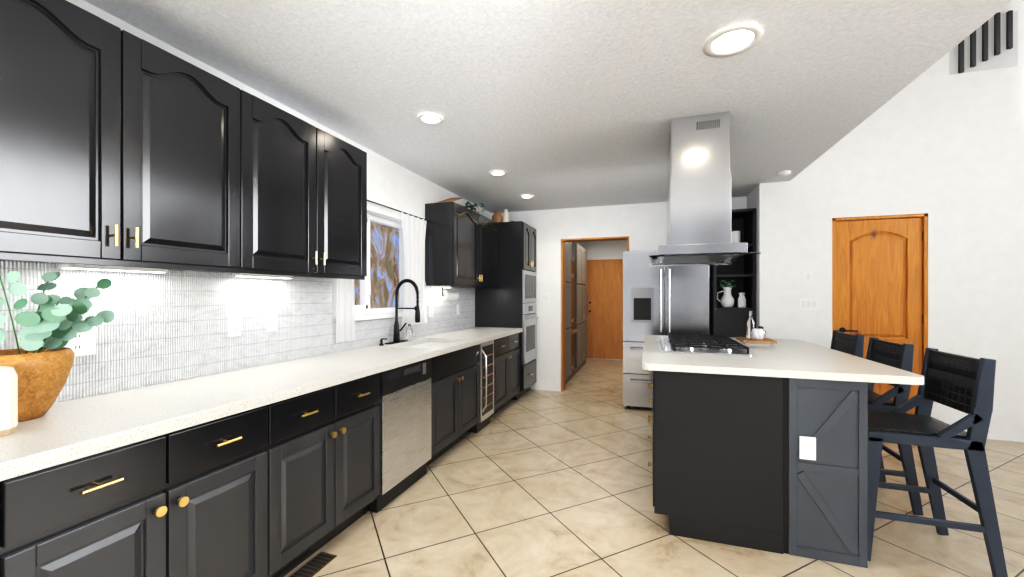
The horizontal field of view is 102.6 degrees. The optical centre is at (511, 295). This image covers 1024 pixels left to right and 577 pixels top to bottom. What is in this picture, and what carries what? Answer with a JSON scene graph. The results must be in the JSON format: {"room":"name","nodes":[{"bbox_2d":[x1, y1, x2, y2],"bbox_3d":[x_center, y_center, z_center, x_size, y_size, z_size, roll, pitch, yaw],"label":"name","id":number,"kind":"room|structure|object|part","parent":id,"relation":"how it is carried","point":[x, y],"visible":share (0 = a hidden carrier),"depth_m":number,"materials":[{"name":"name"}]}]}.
{"room":"kitchen","nodes":[
{"label":"kitchen","id":0,"kind":"room"},
{"bbox_2d":[55,0,491,402],"bbox_3d":[-1.773,0.065,1.964,0.250,2.530,9.000,0,0,18],"label":"wall","id":1,"kind":"structure","parent":0,"point":[391,184],"depth_m":3.52,"materials":[{"name":"white paint"}]},
{"bbox_2d":[0,0,255,271],"bbox_3d":[-1.599,-0.565,1.566,0.330,0.850,1.058,0,0,18],"label":"upper cabinet","id":2,"kind":"object","parent":1,"relation":"attached to","point":[123,150],"depth_m":1.49,"materials":[{"name":"black wood"}]},
{"bbox_3d":[-1.510,-0.559,1.291,0.054,0.854,0.464,0,0,18],"label":"door","id":3,"kind":"part","parent":2,"relation":"part of","materials":[{"name":"black wood"}]},
{"bbox_3d":[-1.361,-0.559,1.735,0.054,0.854,0.460,0,0,18],"label":"door","id":4,"kind":"part","parent":2,"relation":"part of","materials":[{"name":"black wood"}]},
{"bbox_2d":[0,261,474,402],"bbox_3d":[-1.375,0.136,2.742,0.011,0.552,5.568,0,0,18],"label":"backsplash","id":5,"kind":"structure","parent":1,"relation":"attached to","point":[169,326],"depth_m":2.06,"materials":[{"name":"white tile"}]},
{"bbox_2d":[64,326,95,356],"bbox_3d":[-1.734,0.185,1.635,0.008,0.115,0.115,0,0,18],"label":"outlet","id":6,"kind":"object","parent":5,"relation":"attached to","point":[82,344],"visible":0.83,"depth_m":1.66,"materials":[{"name":"white plastic"}]},
{"bbox_2d":[227,314,240,336],"bbox_3d":[-1.526,0.165,2.256,0.008,0.120,0.075,0,0,18],"label":"electrical outlet","id":7,"kind":"object","parent":5,"relation":"attached to","point":[233,325],"visible":1,"depth_m":2.25,"materials":[{"name":"white plastic"}]},
{"bbox_2d":[267,311,277,330],"bbox_3d":[-1.450,0.155,2.483,0.009,0.120,0.075,0,0,18],"label":"light switch","id":8,"kind":"object","parent":5,"relation":"attached to","point":[272,320],"visible":1,"depth_m":2.48,"materials":[{"name":"white plastic"}]},
{"bbox_2d":[429,306,432,317],"bbox_3d":[-0.846,0.170,4.290,0.008,0.120,0.075,0,0,18],"label":"electrical outlet","id":9,"kind":"object","parent":5,"relation":"attached to","point":[430,311],"visible":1,"depth_m":4.27,"materials":[{"name":"white plastic"}]},
{"bbox_2d":[457,305,459,314],"bbox_3d":[-0.639,0.170,4.906,0.009,0.120,0.075,0,0,18],"label":"light switch","id":10,"kind":"object","parent":5,"relation":"attached to","point":[458,309],"visible":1,"depth_m":4.90,"materials":[{"name":"white plastic"}]},
{"bbox_2d":[252,97,366,278],"bbox_3d":[-1.313,-0.565,2.419,0.330,0.850,0.985,0,0,18],"label":"upper cabinet","id":11,"kind":"object","parent":1,"relation":"attached to","point":[311,183],"depth_m":2.34,"materials":[{"name":"black wood"}]},
{"bbox_3d":[-1.213,-0.559,2.178,0.054,0.854,0.463,0,0,18],"label":"door","id":12,"kind":"part","parent":11,"relation":"part of","materials":[{"name":"black wood"}]},
{"bbox_3d":[-1.066,-0.559,2.616,0.054,0.854,0.449,0,0,18],"label":"door","id":13,"kind":"part","parent":11,"relation":"part of","materials":[{"name":"black wood"}]},
{"bbox_2d":[351,213,423,320],"bbox_3d":[-1.162,-0.253,3.595,0.195,0.895,1.200,0,0,18],"label":"window","id":14,"kind":"structure","parent":1,"relation":"in","point":[364,310],"depth_m":3.54,"materials":[{"name":"white plastic"}]},
{"bbox_2d":[367,200,428,220],"bbox_3d":[-1.080,-0.760,3.562,0.050,0.012,1.310,0,0,18],"label":"curtain rod","id":15,"kind":"object","parent":1,"relation":"attached to","point":[396,210],"visible":0.44,"depth_m":3.62,"materials":[{"name":"black"}]},
{"bbox_2d":[336,279,355,342],"bbox_3d":[-1.235,-0.209,3.036,0.026,1.102,0.205,0,0,18],"label":"window curtain","id":16,"kind":"object","parent":15,"relation":"hanging from","point":[345,327],"visible":0.4,"depth_m":3.05,"materials":[{"name":"white fabric"}]},
{"bbox_2d":[401,212,427,325],"bbox_3d":[-0.936,-0.240,3.930,0.032,1.040,0.460,0,0,18],"label":"window curtain","id":17,"kind":"object","parent":15,"relation":"hanging from","point":[414,230],"visible":0.85,"depth_m":3.90,"materials":[{"name":"white fabric"}]},
{"bbox_2d":[425,202,497,300],"bbox_3d":[-0.521,-0.443,4.733,0.364,0.995,1.246,0,0,18],"label":"upper cabinet","id":18,"kind":"object","parent":1,"relation":"attached to","point":[461,245],"visible":1,"depth_m":4.24,"materials":[{"name":"black wood"}]},
{"bbox_2d":[436,197,478,213],"bbox_3d":[-0.578,-1.016,4.635,0.180,0.150,0.842,0,0,26],"label":"boards","id":19,"kind":"object","parent":18,"relation":"on","point":[453,199],"visible":0.46,"depth_m":4.46,"materials":[{"name":"brown wood"}]},
{"bbox_2d":[465,202,484,210],"bbox_3d":[-0.446,-1.072,4.976,0.188,0.118,0.232,0,0,18],"label":"decor","id":20,"kind":"object","parent":19,"relation":"on","point":[471,208],"visible":0.9,"depth_m":4.92,"materials":[{"name":"green plant"}]},
{"bbox_3d":[-0.473,-0.524,4.388,0.054,0.824,0.617,0,0,18],"label":"door","id":21,"kind":"part","parent":18,"relation":"part of","materials":[{"name":"black wood"}]},
{"bbox_3d":[-0.276,-0.524,4.979,0.054,0.824,0.617,0,0,18],"label":"door","id":22,"kind":"part","parent":18,"relation":"part of","materials":[{"name":"black wood"}]},
{"bbox_2d":[84,0,1011,212],"bbox_3d":[-0.076,-1.350,1.396,3.830,0.300,9.000,0,0,18],"label":"ceiling","id":23,"kind":"structure","parent":0,"point":[554,104],"depth_m":2.22,"materials":[{"name":"white paint"}]},
{"bbox_2d":[417,113,443,124],"bbox_3d":[-0.550,-1.192,2.768,0.180,0.012,0.180,0,0,18],"label":"recessed light","id":24,"kind":"object","parent":23,"relation":"in","point":[430,118],"visible":1,"depth_m":2.77,"materials":[{"name":"white"}]},
{"bbox_2d":[489,170,506,175],"bbox_3d":[-0.138,-1.192,4.000,0.180,0.012,0.180,0,0,18],"label":"recessed light","id":25,"kind":"object","parent":23,"relation":"in","point":[497,173],"visible":0.98,"depth_m":3.99,"materials":[{"name":"white"}]},
{"bbox_2d":[520,195,533,198],"bbox_3d":[0.179,-1.192,4.949,0.180,0.012,0.180,0,0,18],"label":"recessed light","id":26,"kind":"object","parent":23,"relation":"in","point":[526,196],"visible":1,"depth_m":4.95,"materials":[{"name":"white"}]},
{"bbox_2d":[649,111,760,266],"bbox_3d":[1.351,-0.726,3.028,0.640,0.947,0.940,0,0,18],"label":"range hood","id":27,"kind":"object","parent":23,"relation":"hanging from","point":[699,208],"visible":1,"depth_m":2.72,"materials":[{"name":"silver metal"}]},
{"bbox_3d":[1.351,-0.274,3.028,0.640,0.043,0.940,0,0,18],"label":"glass","id":28,"kind":"part","parent":27,"relation":"part of","materials":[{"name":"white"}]},
{"bbox_2d":[703,23,763,57],"bbox_3d":[1.033,-1.192,1.921,0.255,0.012,0.255,0,0,18],"label":"recessed light","id":29,"kind":"object","parent":23,"relation":"in","point":[732,40],"visible":0.98,"depth_m":1.91,"materials":[{"name":"white"}]},
{"bbox_2d":[776,170,790,176],"bbox_3d":[2.642,-1.183,3.988,0.124,0.034,0.124,0,0,18],"label":"smoke detector","id":30,"kind":"object","parent":23,"relation":"attached to","point":[783,173],"visible":1,"depth_m":3.96,"materials":[{"name":"white plastic"}]},
{"bbox_2d":[578,240,626,259],"bbox_3d":[1.884,0.065,8.702,1.590,2.530,0.200,0,0,19],"label":"wall","id":31,"kind":"structure","parent":0,"point":[605,250],"depth_m":8.56,"materials":[{"name":"white paint"}]},
{"bbox_2d":[586,259,622,359],"bbox_3d":[1.942,0.290,8.531,0.830,2.080,0.083,0,0,18],"label":"hall door","id":32,"kind":"structure","parent":31,"relation":"attached to","point":[604,285],"depth_m":8.54,"materials":[{"name":"brown wood"}]},
{"bbox_2d":[492,196,746,390],"bbox_3d":[1.186,0.065,5.609,3.550,2.530,0.210,0,0,18],"label":"wall","id":33,"kind":"structure","parent":0,"point":[643,226],"depth_m":5.69,"materials":[{"name":"white paint"}]},
{"bbox_2d":[561,236,628,391],"bbox_3d":[1.139,0.275,5.627,0.912,2.111,0.204,0,0,18],"label":"trim","id":34,"kind":"structure","parent":33,"relation":"attached to","point":[563,241],"depth_m":5.68,"materials":[{"name":"brown wood"}]},
{"bbox_2d":[284,358,1023,576],"bbox_3d":[2.710,1.380,2.679,8.600,0.100,13.200,0,0,18],"label":"floor","id":35,"kind":"structure","parent":0,"point":[537,483],"depth_m":2.47,"materials":[{"name":"beige tile"}]},
{"bbox_2d":[0,471,47,576],"bbox_3d":[-1.698,0.894,0.758,0.631,0.872,0.905,0,0,18],"label":"base cabinet","id":36,"kind":"object","parent":35,"relation":"on","point":[23,502],"depth_m":1.07,"materials":[{"name":"black wood"}]},
{"bbox_2d":[48,399,287,576],"bbox_3d":[-1.453,0.894,1.491,0.631,0.872,0.888,0,0,18],"label":"base cabinet","id":37,"kind":"object","parent":35,"relation":"on","point":[281,469],"depth_m":1.43,"materials":[{"name":"black wood"}]},
{"bbox_3d":[-1.218,0.557,1.207,0.054,0.165,0.367,0,0,18],"label":"drawer","id":38,"kind":"part","parent":37,"relation":"part of","materials":[{"name":"black wood"}]},
{"bbox_3d":[-1.221,0.935,1.208,0.048,0.540,0.367,0,0,18],"label":"door","id":39,"kind":"part","parent":37,"relation":"part of","materials":[{"name":"black wood"}]},
{"bbox_3d":[-1.097,0.557,1.570,0.054,0.165,0.381,0,0,18],"label":"drawer","id":40,"kind":"part","parent":37,"relation":"part of","materials":[{"name":"black wood"}]},
{"bbox_3d":[-1.099,0.935,1.571,0.048,0.540,0.381,0,0,18],"label":"door","id":41,"kind":"part","parent":37,"relation":"part of","materials":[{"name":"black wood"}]},
{"bbox_2d":[0,327,522,482],"bbox_3d":[-1.058,0.435,2.636,0.654,0.046,5.568,0,0,18],"label":"countertop","id":42,"kind":"structure","parent":37,"relation":"on","point":[69,431],"depth_m":1.61,"materials":[{"name":"white stone"}]},
{"bbox_2d":[0,366,17,436],"bbox_3d":[-1.530,0.312,1.202,0.104,0.200,0.101,0,0,18],"label":"vase","id":43,"kind":"object","parent":42,"relation":"on","point":[8,400],"visible":1,"depth_m":1.21,"materials":[{"name":"white ceramic"}]},
{"bbox_2d":[0,347,74,421],"bbox_3d":[-1.646,0.299,1.368,0.256,0.225,0.256,0,0,18],"label":"bowl","id":44,"kind":"object","parent":42,"relation":"on","point":[42,372],"depth_m":1.35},
{"bbox_2d":[0,271,114,421],"bbox_3d":[-1.618,0.164,1.411,0.295,0.496,0.355,0,0,18],"label":"potted plant","id":45,"kind":"object","parent":42,"relation":"on","point":[41,360],"visible":1,"depth_m":1.36,"materials":[{"name":"green plant"}]},
{"bbox_2d":[379,279,419,345],"bbox_3d":[-0.920,0.134,3.534,0.262,0.556,0.434,0,0,18],"label":"faucet","id":46,"kind":"object","parent":42,"relation":"on","point":[396,336],"visible":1,"depth_m":3.56,"materials":[{"name":"black metal"}]},
{"bbox_2d":[406,324,412,340],"bbox_3d":[-0.936,0.337,3.740,0.054,0.150,0.053,0,0,18],"label":"soap bottle","id":47,"kind":"object","parent":42,"relation":"on","point":[409,330],"depth_m":3.72,"materials":[{"name":"clear glass"}]},
{"bbox_2d":[289,552,336,576],"bbox_3d":[-0.999,1.327,1.932,0.100,0.005,0.370,0,0,18],"label":"floor vent","id":48,"kind":"object","parent":35,"relation":"in","point":[312,567],"visible":1,"depth_m":2.01,"materials":[{"name":"brown metal"}]},
{"bbox_2d":[288,371,387,572],"bbox_3d":[-1.218,0.894,2.191,0.631,0.872,0.837,0,0,18],"label":"base cabinet","id":49,"kind":"object","parent":35,"relation":"on","point":[338,436],"depth_m":2.13,"materials":[{"name":"black wood"}]},
{"bbox_3d":[-0.973,0.557,1.940,0.054,0.165,0.384,0,0,18],"label":"drawer","id":50,"kind":"part","parent":49,"relation":"part of","materials":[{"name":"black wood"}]},
{"bbox_3d":[-0.976,0.935,1.941,0.048,0.540,0.384,0,0,18],"label":"door","id":51,"kind":"part","parent":49,"relation":"part of","materials":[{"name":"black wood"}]},
{"bbox_3d":[-0.853,0.935,2.308,0.048,0.540,0.375,0,0,18],"label":"door","id":52,"kind":"part","parent":49,"relation":"part of","materials":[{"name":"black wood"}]},
{"bbox_3d":[-0.850,0.557,2.308,0.054,0.165,0.375,0,0,18],"label":"drawer","id":53,"kind":"part","parent":49,"relation":"part of","materials":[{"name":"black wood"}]},
{"bbox_2d":[388,355,439,503],"bbox_3d":[-0.989,0.894,2.876,0.631,0.872,0.732,0,0,18],"label":"dishwasher","id":54,"kind":"object","parent":35,"relation":"on","point":[414,389],"depth_m":2.81,"materials":[{"name":"silver metal"}]},
{"bbox_3d":[-0.528,0.935,3.279,0.048,0.540,0.457,0,0,18],"label":"door","id":55,"kind":"part","parent":54,"relation":"part of","materials":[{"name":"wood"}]},
{"bbox_2d":[440,355,475,455],"bbox_3d":[-0.752,0.954,3.600,0.621,0.752,0.922,0,0,18],"label":"base cabinet","id":56,"kind":"object","parent":35,"relation":"on","point":[457,376],"depth_m":3.48,"materials":[{"name":"black wood"}]},
{"bbox_2d":[416,339,503,432],"bbox_3d":[-0.518,0.894,4.201,0.684,0.872,0.484,0,0,18],"label":"wine cooler","id":57,"kind":"object","parent":35,"relation":"on","point":[490,353],"depth_m":4.12,"materials":[{"name":"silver metal"}]},
{"bbox_3d":[-0.380,0.935,3.720,0.048,0.540,0.457,0,0,18],"label":"door","id":58,"kind":"part","parent":57,"relation":"part of","materials":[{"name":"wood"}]},
{"bbox_3d":[-0.114,0.557,4.506,0.054,0.165,0.466,0,0,18],"label":"drawer","id":59,"kind":"part","parent":57,"relation":"part of","materials":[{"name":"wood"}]},
{"bbox_3d":[-0.117,0.935,4.507,0.048,0.540,0.466,0,0,18],"label":"door","id":60,"kind":"part","parent":57,"relation":"part of","materials":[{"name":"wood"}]},
{"bbox_2d":[475,221,538,399],"bbox_3d":[-0.049,0.195,5.577,0.724,2.270,0.647,0,0,18],"label":"tall cabinet","id":61,"kind":"object","parent":35,"relation":"on","point":[509,301],"visible":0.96,"depth_m":5.26,"materials":[{"name":"black wood"}]},
{"bbox_2d":[492,209,511,222],"bbox_3d":[-0.154,-1.044,5.454,0.244,0.205,0.150,0,0,-26],"label":"vase","id":62,"kind":"object","parent":61,"relation":"on","point":[497,217],"depth_m":5.40,"materials":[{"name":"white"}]},
{"bbox_3d":[0.203,-0.632,5.328,0.054,0.595,0.308,0,0,18],"label":"door","id":63,"kind":"part","parent":61,"relation":"part of","materials":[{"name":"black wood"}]},
{"bbox_3d":[0.253,1.055,5.476,0.054,0.320,0.619,0,0,18],"label":"drawer","id":64,"kind":"part","parent":61,"relation":"part of","materials":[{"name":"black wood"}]},
{"bbox_3d":[0.302,-0.632,5.625,0.054,0.595,0.308,0,0,18],"label":"door","id":65,"kind":"part","parent":61,"relation":"part of","materials":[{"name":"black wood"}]},
{"bbox_2d":[504,331,522,406],"bbox_3d":[-0.336,0.894,4.830,0.631,0.872,0.949,0,0,18],"label":"base cabinet","id":66,"kind":"object","parent":35,"relation":"on","point":[511,342],"depth_m":4.87,"materials":[{"name":"black wood"}]},
{"bbox_3d":[0.036,0.557,4.956,0.054,0.165,0.466,0,0,18],"label":"drawer","id":67,"kind":"part","parent":66,"relation":"part of","materials":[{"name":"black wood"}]},
{"bbox_3d":[0.034,0.935,4.957,0.048,0.540,0.466,0,0,18],"label":"door","id":68,"kind":"part","parent":66,"relation":"part of","materials":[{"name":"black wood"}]},
{"bbox_2d":[565,242,572,384],"bbox_3d":[0.555,0.205,6.287,0.617,2.250,0.556,0,0,18],"label":"tall cabinet","id":69,"kind":"object","parent":35,"relation":"on","point":[568,245],"depth_m":6.27,"materials":[{"name":"brown"}]},
{"bbox_3d":[0.855,0.150,6.189,0.054,0.680,0.552,0,0,18],"label":"door","id":70,"kind":"part","parent":69,"relation":"part of","materials":[{"name":"brown"}]},
{"bbox_3d":[0.855,-0.550,6.189,0.054,0.680,0.552,0,0,18],"label":"door","id":71,"kind":"part","parent":69,"relation":"part of","materials":[{"name":"brown"}]},
{"bbox_3d":[0.855,0.870,6.189,0.054,0.720,0.552,0,0,18],"label":"door","id":72,"kind":"part","parent":69,"relation":"part of","materials":[{"name":"brown"}]},
{"bbox_2d":[573,242,576,375],"bbox_3d":[0.734,0.205,6.820,0.617,2.250,0.568,0,0,18],"label":"tall cabinet","id":73,"kind":"object","parent":35,"relation":"on","point":[575,306],"depth_m":6.83,"materials":[{"name":"brown wood"}]},
{"bbox_2d":[577,242,586,371],"bbox_3d":[1.001,0.205,7.618,0.617,2.250,1.116,0,0,18],"label":"tall cabinet","id":74,"kind":"object","parent":35,"relation":"on","point":[581,251],"depth_m":7.47,"materials":[{"name":"brown"}]},
{"bbox_3d":[1.210,0.150,7.251,0.054,0.680,0.552,0,0,18],"label":"door","id":75,"kind":"part","parent":74,"relation":"part of","materials":[{"name":"brown"}]},
{"bbox_3d":[1.210,-0.550,7.251,0.054,0.680,0.552,0,0,18],"label":"door","id":76,"kind":"part","parent":74,"relation":"part of","materials":[{"name":"brown"}]},
{"bbox_3d":[1.210,0.870,7.251,0.054,0.720,0.552,0,0,18],"label":"door","id":77,"kind":"part","parent":74,"relation":"part of","materials":[{"name":"brown"}]},
{"bbox_3d":[1.388,0.150,7.782,0.054,0.680,0.552,0,0,18],"label":"door","id":78,"kind":"part","parent":74,"relation":"part of","materials":[{"name":"brown"}]},
{"bbox_3d":[1.388,-0.550,7.782,0.054,0.680,0.552,0,0,18],"label":"door","id":79,"kind":"part","parent":74,"relation":"part of","materials":[{"name":"brown"}]},
{"bbox_3d":[1.388,0.870,7.782,0.054,0.720,0.552,0,0,18],"label":"door","id":80,"kind":"part","parent":74,"relation":"part of","materials":[{"name":"brown"}]},
{"bbox_2d":[623,250,708,407],"bbox_3d":[1.816,0.410,4.906,0.910,1.840,0.722,0,0,18],"label":"fridge","id":81,"kind":"object","parent":35,"relation":"on","point":[663,300],"visible":0.67,"depth_m":4.67,"materials":[{"name":"silver metal"}]},
{"bbox_2d":[709,208,755,337],"bbox_3d":[2.555,0.185,4.794,0.424,2.290,0.474,0,0,18],"label":"shelf unit","id":82,"kind":"object","parent":35,"relation":"on","point":[733,320],"visible":0.31,"depth_m":4.64,"materials":[{"name":"black wood"}]},
{"bbox_2d":[717,231,745,307],"bbox_3d":[2.523,-0.296,4.743,0.312,0.870,0.242,0,0,18],"label":"decor","id":83,"kind":"object","parent":82,"relation":"on","point":[726,300],"visible":0.79,"depth_m":4.66,"materials":[{"name":"white ceramic"}]},
{"bbox_2d":[719,280,736,287],"bbox_3d":[2.483,-0.132,4.706,0.183,0.092,0.133,0,0,18],"label":"greenery","id":84,"kind":"object","parent":83,"relation":"on","point":[722,285],"depth_m":4.70,"materials":[{"name":"green plant"}]},
{"bbox_2d":[648,370,873,567],"bbox_3d":[1.515,0.874,2.950,1.018,0.912,1.683,0,0,18],"label":"kitchen island","id":85,"kind":"object","parent":35,"relation":"on","point":[761,448],"depth_m":2.13,"materials":[{"name":"black wood"}]},
{"bbox_3d":[1.227,1.067,3.618,0.048,0.275,0.532,0,0,18],"label":"drawer","id":86,"kind":"part","parent":85,"relation":"part of","materials":[{"name":"black wood"}]},
{"bbox_3d":[1.056,0.568,3.105,0.048,0.185,0.532,0,0,18],"label":"drawer","id":87,"kind":"part","parent":85,"relation":"part of","materials":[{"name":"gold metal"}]},
{"bbox_3d":[1.056,0.795,3.105,0.048,0.230,0.532,0,0,18],"label":"drawer","id":88,"kind":"part","parent":85,"relation":"part of","materials":[{"name":"black wood"}]},
{"bbox_3d":[1.056,1.067,3.105,0.048,0.275,0.532,0,0,18],"label":"drawer","id":89,"kind":"part","parent":85,"relation":"part of","materials":[{"name":"black wood"}]},
{"bbox_3d":[0.885,0.568,2.593,0.048,0.185,0.532,0,0,18],"label":"drawer","id":90,"kind":"part","parent":85,"relation":"part of","materials":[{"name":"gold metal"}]},
{"bbox_3d":[0.885,0.795,2.593,0.048,0.230,0.532,0,0,18],"label":"drawer","id":91,"kind":"part","parent":85,"relation":"part of","materials":[{"name":"black wood"}]},
{"bbox_3d":[0.885,1.067,2.593,0.048,0.275,0.532,0,0,18],"label":"drawer","id":92,"kind":"part","parent":85,"relation":"part of","materials":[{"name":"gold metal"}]},
{"bbox_2d":[642,334,923,384],"bbox_3d":[1.606,0.399,2.924,1.270,0.038,1.736,0,0,18],"label":"island countertop","id":93,"kind":"structure","parent":85,"relation":"on","point":[676,353],"depth_m":2.36,"materials":[{"name":"white stone"}]},
{"bbox_2d":[655,334,751,356],"bbox_3d":[1.375,0.354,3.062,0.555,0.052,0.900,0,0,18],"label":"cooktop","id":94,"kind":"object","parent":93,"relation":"in","point":[693,344],"depth_m":2.80,"materials":[{"name":"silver metal"}]},
{"bbox_2d":[736,337,776,346],"bbox_3d":[1.866,0.355,3.151,0.220,0.047,0.320,0,0,18],"label":"cutting board","id":95,"kind":"object","parent":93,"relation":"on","point":[765,342],"visible":0.81,"depth_m":3.03,"materials":[{"name":"brown wood"}]},
{"bbox_2d":[747,311,754,337],"bbox_3d":[1.860,0.226,3.195,0.056,0.210,0.056,0,0,18],"label":"bottle","id":96,"kind":"object","parent":95,"relation":"on","point":[750,324],"visible":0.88,"depth_m":3.18,"materials":[{"name":"clear glass"}]},
{"bbox_2d":[751,328,763,339],"bbox_3d":[1.841,0.290,3.075,0.084,0.082,0.083,0,0,18],"label":"votive","id":97,"kind":"object","parent":95,"relation":"on","point":[757,333],"visible":1,"depth_m":3.04,"materials":[{"name":"white"}]},
{"bbox_2d":[758,326,765,338],"bbox_3d":[1.904,0.283,3.138,0.068,0.095,0.068,0,0,18],"label":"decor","id":98,"kind":"object","parent":95,"relation":"on","point":[761,327],"visible":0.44,"depth_m":3.11,"materials":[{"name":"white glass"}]},
{"bbox_2d":[799,435,815,460],"bbox_3d":[1.495,0.772,2.074,0.070,0.115,0.008,0,0,18],"label":"outlet","id":99,"kind":"object","parent":85,"relation":"attached to","point":[807,443],"depth_m":2.07,"materials":[{"name":"white plastic"}]},
{"bbox_2d":[830,330,863,357],"bbox_3d":[2.476,0.813,3.337,0.561,1.039,0.428,0,0,18],"label":"stool","id":100,"kind":"object","parent":35,"relation":"on","point":[851,344],"visible":0.1,"depth_m":3.21,"materials":[{"name":"grey wood"}]},
{"bbox_2d":[866,337,922,514],"bbox_3d":[2.284,0.813,2.763,0.561,1.039,0.428,0,0,18],"label":"stool","id":101,"kind":"object","parent":35,"relation":"on","point":[895,355],"visible":0.29,"depth_m":2.52,"materials":[{"name":"grey wood"}]},
{"bbox_2d":[868,348,1007,576],"bbox_3d":[2.088,0.813,2.175,0.561,1.039,0.428,0,0,18],"label":"stool","id":102,"kind":"object","parent":35,"relation":"on","point":[964,384],"visible":0.75,"depth_m":2.03,"materials":[{"name":"grey wood"}]},
{"bbox_2d":[747,0,1023,441],"bbox_3d":[5.099,-1.270,3.988,4.900,5.200,0.800,0,0,18],"label":"wall","id":103,"kind":"structure","parent":0,"point":[940,145],"depth_m":3.90,"materials":[{"name":"white paint"}]},
{"bbox_2d":[804,271,811,282],"bbox_3d":[3.064,-0.190,4.242,0.075,0.120,0.009,0,0,18],"label":"switch","id":104,"kind":"object","parent":103,"relation":"attached to","point":[807,276],"visible":1,"depth_m":4.24,"materials":[{"name":"white plastic"}]},
{"bbox_2d":[799,298,817,309],"bbox_3d":[3.069,0.090,4.240,0.167,0.120,0.009,0,0,18],"label":"switch","id":105,"kind":"object","parent":103,"relation":"attached to","point":[808,303],"visible":1,"depth_m":4.24,"materials":[{"name":"white plastic"}]},
{"bbox_2d":[832,213,927,413],"bbox_3d":[3.637,0.270,4.079,0.770,2.120,0.106,0,0,18],"label":"door","id":106,"kind":"structure","parent":103,"relation":"attached to","point":[879,278],"depth_m":4.07,"materials":[{"name":"brown wood"}]},
{"bbox_2d":[950,10,1017,74],"bbox_3d":[4.370,-2.340,3.794,0.480,0.500,0.029,0,0,18],"label":"air vent","id":107,"kind":"object","parent":103,"relation":"attached to","point":[991,43],"depth_m":3.78,"materials":[{"name":"white"}]},
{"label":"outside","id":108,"kind":"structure","parent":0,"visible":0},
{"bbox_2d":[354,221,398,307],"bbox_3d":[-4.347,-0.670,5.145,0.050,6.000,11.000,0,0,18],"label":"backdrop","id":109,"kind":"structure","parent":108,"point":[384,275],"depth_m":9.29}
]}

